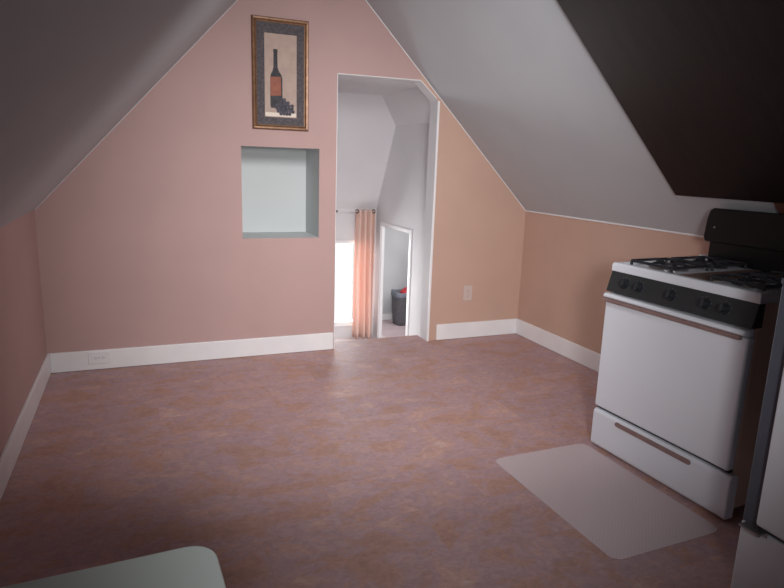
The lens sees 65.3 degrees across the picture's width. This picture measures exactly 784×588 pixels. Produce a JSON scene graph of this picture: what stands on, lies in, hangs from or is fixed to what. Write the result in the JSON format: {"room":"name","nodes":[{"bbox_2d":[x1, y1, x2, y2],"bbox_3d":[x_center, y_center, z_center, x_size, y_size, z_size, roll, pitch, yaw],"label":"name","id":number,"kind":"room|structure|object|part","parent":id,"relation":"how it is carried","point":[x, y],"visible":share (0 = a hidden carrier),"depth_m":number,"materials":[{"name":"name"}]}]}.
{"room":"attic kitchen","nodes":[
{"label":"attic kitchen","id":0,"kind":"room"},
{"bbox_2d":[0,210,46,455],"bbox_3d":[-1.146,0.546,1.247,0.100,1.000,5.300,-3,13,-22],"label":"wall","id":1,"kind":"structure","parent":0,"point":[23,352],"depth_m":2.96,"materials":[{"name":"pink paint"}]},
{"bbox_2d":[0,353,50,500],"bbox_3d":[-1.106,0.969,1.360,0.016,0.125,5.300,-3,13,-22],"label":"baseboard","id":2,"kind":"structure","parent":1,"relation":"attached to","point":[8,458],"depth_m":2.84,"materials":[{"name":"white wood"}]},
{"bbox_2d":[0,0,235,227],"bbox_3d":[-0.443,-0.720,1.251,1.487,1.520,5.300,-3,13,-22],"label":"ceiling","id":3,"kind":"structure","parent":0,"point":[71,70],"depth_m":1.50,"materials":[{"name":"white paint"}]},
{"bbox_2d":[34,0,525,353],"bbox_3d":[-0.526,-0.839,4.189,3.385,2.520,0.120,-3,13,-22],"label":"wall","id":4,"kind":"structure","parent":0,"point":[140,244],"depth_m":3.94,"materials":[{"name":"pink paint"}]},
{"bbox_2d":[88,351,109,363],"bbox_3d":[-1.837,0.399,3.837,0.120,0.075,0.009,-3,13,-22],"label":"wall outlet","id":5,"kind":"object","parent":4,"relation":"attached to","point":[93,357],"visible":1,"depth_m":3.83,"materials":[{"name":"grey plastic"}]},
{"bbox_2d":[34,0,237,209],"bbox_3d":[-1.399,-1.265,3.658,1.407,1.519,0.005,-3,13,-22],"label":"trim","id":6,"kind":"structure","parent":4,"relation":"attached to","point":[236,0],"depth_m":3.63,"materials":[{"name":"white paint"}]},
{"bbox_2d":[251,14,308,130],"bbox_3d":[-0.710,-1.398,3.907,0.363,0.678,0.022,-3,13,-22],"label":"framed picture","id":7,"kind":"object","parent":4,"relation":"attached to","point":[279,46],"visible":1,"depth_m":3.90,"materials":[{"name":"wood"},{"name":"paper"}]},
{"bbox_2d":[264,32,296,117],"bbox_3d":[-0.711,-1.391,3.910,0.206,0.506,0.002,-3,13,-22],"label":"print","id":8,"kind":"object","parent":7,"relation":"attached to","point":[280,48],"depth_m":3.91,"materials":[{"name":"beige paper"}]},
{"bbox_2d":[239,144,320,239],"bbox_3d":[-0.808,-0.709,4.245,0.541,0.621,0.380,-3,13,-22],"label":"wall niche","id":9,"kind":"object","parent":4,"relation":"in","point":[280,185],"visible":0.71,"depth_m":4.38,"materials":[{"name":"white paint"}]},
{"bbox_2d":[50,318,516,372],"bbox_3d":[-0.540,0.343,4.378,3.353,0.125,0.016,-3,13,-22],"label":"baseboard","id":10,"kind":"structure","parent":4,"relation":"attached to","point":[197,351],"depth_m":4.13,"materials":[{"name":"white wood"}]},
{"bbox_2d":[334,73,439,340],"bbox_3d":[-0.040,-0.551,4.385,0.759,1.908,0.014,-3,13,-22],"label":"trim","id":11,"kind":"structure","parent":4,"relation":"attached to","point":[438,102],"depth_m":4.43,"materials":[{"name":"white wood"}]},
{"bbox_2d":[365,0,525,210],"bbox_3d":[0.376,-1.358,4.376,1.520,1.520,0.006,-3,13,-22],"label":"trim","id":12,"kind":"structure","parent":4,"relation":"attached to","point":[365,0],"depth_m":4.36,"materials":[{"name":"white wood"}]},
{"bbox_2d":[463,285,471,300],"bbox_3d":[0.591,-0.007,4.773,0.075,0.120,0.009,-3,13,-22],"label":"wall outlet","id":13,"kind":"object","parent":4,"relation":"attached to","point":[467,293],"visible":1,"depth_m":4.77,"materials":[{"name":"beige plastic"}]},
{"bbox_2d":[334,209,375,337],"bbox_3d":[-0.637,-0.197,6.083,0.955,1.305,0.100,-3,13,-22],"label":"wall","id":14,"kind":"structure","parent":0,"point":[345,221],"depth_m":6.02,"materials":[{"name":"white paint"}]},
{"bbox_2d":[335,240,354,326],"bbox_3d":[-0.545,-0.103,6.114,0.700,0.875,0.072,-3,13,-22],"label":"window","id":15,"kind":"structure","parent":14,"relation":"in","point":[341,323],"depth_m":6.18,"materials":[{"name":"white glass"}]},
{"bbox_2d":[336,210,376,212],"bbox_3d":[-0.607,-0.786,5.857,0.960,0.043,0.088,-3,13,-22],"label":"curtain rod","id":16,"kind":"object","parent":14,"relation":"attached to","point":[336,210],"visible":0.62,"depth_m":5.90,"materials":[{"name":"silver metal"}]},
{"bbox_2d":[352,209,375,338],"bbox_3d":[-0.280,-0.190,6.093,0.214,1.300,0.078,-3,13,-22],"label":"curtain","id":17,"kind":"object","parent":16,"relation":"hanging from","point":[365,221],"visible":1,"depth_m":6.08,"materials":[{"name":"pink fabric"}]},
{"bbox_2d":[334,335,385,341],"bbox_3d":[-0.335,0.521,5.536,1.075,0.270,1.610,-3,13,-22],"label":"floor","id":18,"kind":"structure","parent":0,"point":[371,336],"depth_m":6.21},
{"bbox_2d":[336,92,395,208],"bbox_3d":[-0.482,-1.266,5.560,0.955,1.015,0.620,-3,13,-22],"label":"ceiling","id":19,"kind":"structure","parent":0,"point":[366,126],"depth_m":5.57,"materials":[{"name":"white paint"}]},
{"bbox_2d":[0,333,744,587],"bbox_3d":[0.437,0.982,2.044,3.585,0.080,5.570,-3,13,-22],"label":"floor","id":20,"kind":"structure","parent":0,"point":[364,463],"depth_m":2.65,"materials":[{"name":"plastic"}]},
{"bbox_2d":[0,546,225,587],"bbox_3d":[-0.449,0.826,0.648,0.614,0.750,0.578,-4,13,-25],"label":"table","id":21,"kind":"object","parent":20,"relation":"on","point":[190,566],"visible":1,"depth_m":0.87,"materials":[{"name":"laminate"}]},
{"bbox_2d":[496,444,716,558],"bbox_3d":[0.864,0.837,2.591,0.530,0.003,0.790,-3,13,-23],"label":"floor mat","id":22,"kind":"object","parent":20,"relation":"on","point":[623,515],"visible":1,"depth_m":2.51,"materials":[{"name":"plastic"}]},
{"bbox_2d":[591,208,783,519],"bbox_3d":[1.453,0.227,2.739,0.683,1.172,0.753,-4,13,-25],"label":"gas stove","id":23,"kind":"object","parent":20,"relation":"on","point":[687,341],"visible":0.99,"depth_m":2.57,"materials":[{"name":"white metal"}]},
{"bbox_3d":[1.058,-0.046,2.801,0.034,0.046,0.048,-4,13,-25],"label":"knob","id":24,"kind":"part","parent":23,"relation":"part of","materials":[{"name":"black plastic"}]},
{"bbox_3d":[1.092,-0.029,2.728,0.034,0.046,0.048,-4,13,-25],"label":"knob","id":25,"kind":"part","parent":23,"relation":"part of","materials":[{"name":"black plastic"}]},
{"bbox_3d":[1.138,0.653,2.697,0.006,0.021,0.415,-4,13,-25],"label":"drawer handle","id":26,"kind":"part","parent":23,"relation":"part of","materials":[{"name":"metal"}]},
{"bbox_3d":[1.166,0.720,2.709,0.050,0.182,0.741,-4,13,-25],"label":"storage drawer","id":27,"kind":"part","parent":23,"relation":"part of","materials":[{"name":"white metal"}]},
{"bbox_2d":[648,266,688,271],"bbox_3d":[1.266,-0.118,2.802,0.170,0.003,0.170,-4,13,-25],"label":"burner","id":28,"kind":"object","parent":23,"relation":"on","point":[650,267],"depth_m":2.76,"materials":[{"name":"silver metal"}]},
{"bbox_3d":[1.165,0.006,2.575,0.034,0.046,0.048,-4,13,-25],"label":"knob","id":29,"kind":"part","parent":23,"relation":"part of","materials":[{"name":"black plastic"}]},
{"bbox_3d":[1.153,0.094,2.585,0.020,0.018,0.695,-4,13,-25],"label":"handle trim","id":30,"kind":"part","parent":23,"relation":"part of","materials":[{"name":"metal"}]},
{"bbox_3d":[1.176,0.353,2.646,0.042,0.537,0.723,-4,13,-25],"label":"oven door","id":31,"kind":"part","parent":23,"relation":"part of","materials":[{"name":"white metal"}]},
{"bbox_3d":[1.173,0.075,2.582,0.061,0.028,0.713,-4,13,-25],"label":"door handle","id":32,"kind":"part","parent":23,"relation":"part of","materials":[{"name":"metal"}]},
{"bbox_3d":[1.196,0.009,2.575,0.060,0.095,0.733,-4,13,-25],"label":"control panel","id":33,"kind":"part","parent":23,"relation":"part of","materials":[{"name":"black metal"}]},
{"bbox_2d":[612,259,781,303],"bbox_3d":[1.481,-0.075,2.692,0.636,0.040,0.737,-4,13,-25],"label":"cooktop","id":34,"kind":"object","parent":23,"relation":"in","point":[693,279],"depth_m":2.60,"materials":[{"name":"white metal"}]},
{"bbox_3d":[1.234,0.039,2.429,0.034,0.046,0.048,-4,13,-25],"label":"knob","id":35,"kind":"part","parent":23,"relation":"part of","materials":[{"name":"black plastic"}]},
{"bbox_2d":[688,264,727,268],"bbox_3d":[1.501,-0.133,2.910,0.170,0.003,0.170,-4,13,-25],"label":"burner","id":36,"kind":"object","parent":23,"relation":"on","point":[688,264],"depth_m":2.87,"materials":[{"name":"metal"}]},
{"bbox_3d":[1.270,0.057,2.354,0.034,0.046,0.048,-4,13,-25],"label":"knob","id":37,"kind":"part","parent":23,"relation":"part of","materials":[{"name":"black plastic"}]},
{"bbox_3d":[1.479,-0.082,2.672,0.505,0.002,0.157,-4,13,-25],"label":"panel","id":38,"kind":"part","parent":23,"relation":"part of","materials":[{"name":"metal"}]},
{"bbox_2d":[731,282,779,290],"bbox_3d":[1.442,-0.033,2.430,0.170,0.003,0.170,-4,13,-25],"label":"burner","id":39,"kind":"object","parent":23,"relation":"on","point":[761,283],"depth_m":2.39,"materials":[{"name":"metal"}]},
{"bbox_2d":[731,278,783,587],"bbox_3d":[1.464,0.507,1.736,0.607,1.045,0.559,-3,13,-22],"label":"refrigerator","id":40,"kind":"object","parent":20,"relation":"on","point":[759,560],"visible":1,"depth_m":1.84,"materials":[{"name":"grey painted metal"},{"name":"white enamel"}]},
{"bbox_3d":[1.226,0.401,1.578,0.028,0.727,0.493,-3,13,-22],"label":"door","id":41,"kind":"part","parent":40,"relation":"part of","materials":[{"name":"white metal"}]},
{"bbox_2d":[338,76,429,125],"bbox_3d":[-0.287,-1.583,5.049,1.065,0.310,1.560,-3,13,-22],"label":"ceiling","id":42,"kind":"structure","parent":0,"point":[407,104],"depth_m":4.88,"materials":[{"name":"white paint"}]},
{"bbox_2d":[351,123,428,337],"bbox_3d":[0.643,-0.531,5.997,1.445,2.080,2.140,-3,13,-22],"label":"wall","id":43,"kind":"structure","parent":0,"point":[402,198],"depth_m":5.47,"materials":[{"name":"white paint"}]},
{"bbox_2d":[382,313,392,319],"bbox_3d":[0.233,0.244,7.114,1.325,0.069,0.012,-3,13,-22],"label":"baseboard","id":44,"kind":"structure","parent":43,"relation":"attached to","point":[388,316],"depth_m":6.99,"materials":[{"name":"white wood"}]},
{"bbox_2d":[377,222,411,337],"bbox_3d":[0.025,-0.049,5.766,0.040,1.192,0.749,-3,13,-22],"label":"door frame","id":45,"kind":"structure","parent":43,"relation":"in","point":[382,235],"depth_m":5.99,"materials":[{"name":"white wood"}]},
{"bbox_2d":[382,319,405,336],"bbox_3d":[0.599,0.490,6.333,1.255,0.060,1.800,-3,13,-22],"label":"floor","id":46,"kind":"structure","parent":0,"point":[389,329],"depth_m":6.60,"materials":[{"name":"beige carpet"}]},
{"bbox_2d":[391,289,406,325],"bbox_3d":[0.173,0.143,6.840,0.350,0.379,0.220,-3,13,-22],"label":"laundry hamper","id":47,"kind":"object","parent":46,"relation":"on","point":[399,300],"visible":0.52,"depth_m":6.73,"materials":[{"name":"grey plastic"}]},
{"bbox_2d":[400,287,406,292],"bbox_3d":[0.158,-0.011,6.768,0.145,0.138,0.121,-3,13,-22],"label":"cloth","id":48,"kind":"object","parent":47,"relation":"in","point":[404,290],"visible":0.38,"depth_m":6.73,"materials":[{"name":"red fabric"}]},
{"bbox_2d":[366,0,778,235],"bbox_3d":[1.410,-0.818,2.001,1.600,1.520,5.300,-3,13,-22],"label":"ceiling","id":49,"kind":"structure","parent":0,"point":[517,76],"depth_m":3.51,"materials":[{"name":"white paint"}]},
{"bbox_2d":[557,0,783,202],"bbox_3d":[1.331,-0.855,1.886,1.199,1.199,2.068,-3,13,-22],"label":"wood panel","id":50,"kind":"object","parent":49,"relation":"attached to","point":[700,83],"visible":1,"depth_m":2.51,"materials":[{"name":"brown wood"}]},
{"bbox_2d":[518,212,709,353],"bbox_3d":[2.082,0.376,2.552,0.100,1.000,5.300,-3,13,-22],"label":"wall","id":51,"kind":"structure","parent":0,"point":[566,269],"depth_m":4.29,"materials":[{"name":"beige paint"}]},
{"bbox_2d":[516,318,600,371],"bbox_3d":[2.013,0.805,2.621,0.016,0.125,5.300,-3,13,-22],"label":"baseboard","id":52,"kind":"structure","parent":51,"relation":"attached to","point":[584,356],"depth_m":4.48,"materials":[{"name":"white wood"}]},
{"bbox_2d":[526,210,703,237],"bbox_3d":[2.051,-0.109,2.423,0.012,0.012,5.290,-3,13,-22],"label":"trim","id":53,"kind":"structure","parent":51,"relation":"attached to","point":[526,210],"depth_m":3.84,"materials":[{"name":"white wood"}]},
{"bbox_2d":[774,203,783,213],"bbox_3d":[1.791,-0.297,2.712,0.226,0.226,0.085,-3,13,-22],"label":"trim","id":54,"kind":"structure","parent":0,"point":[779,206],"depth_m":2.68,"materials":[{"name":"brown wood"}]}
]}

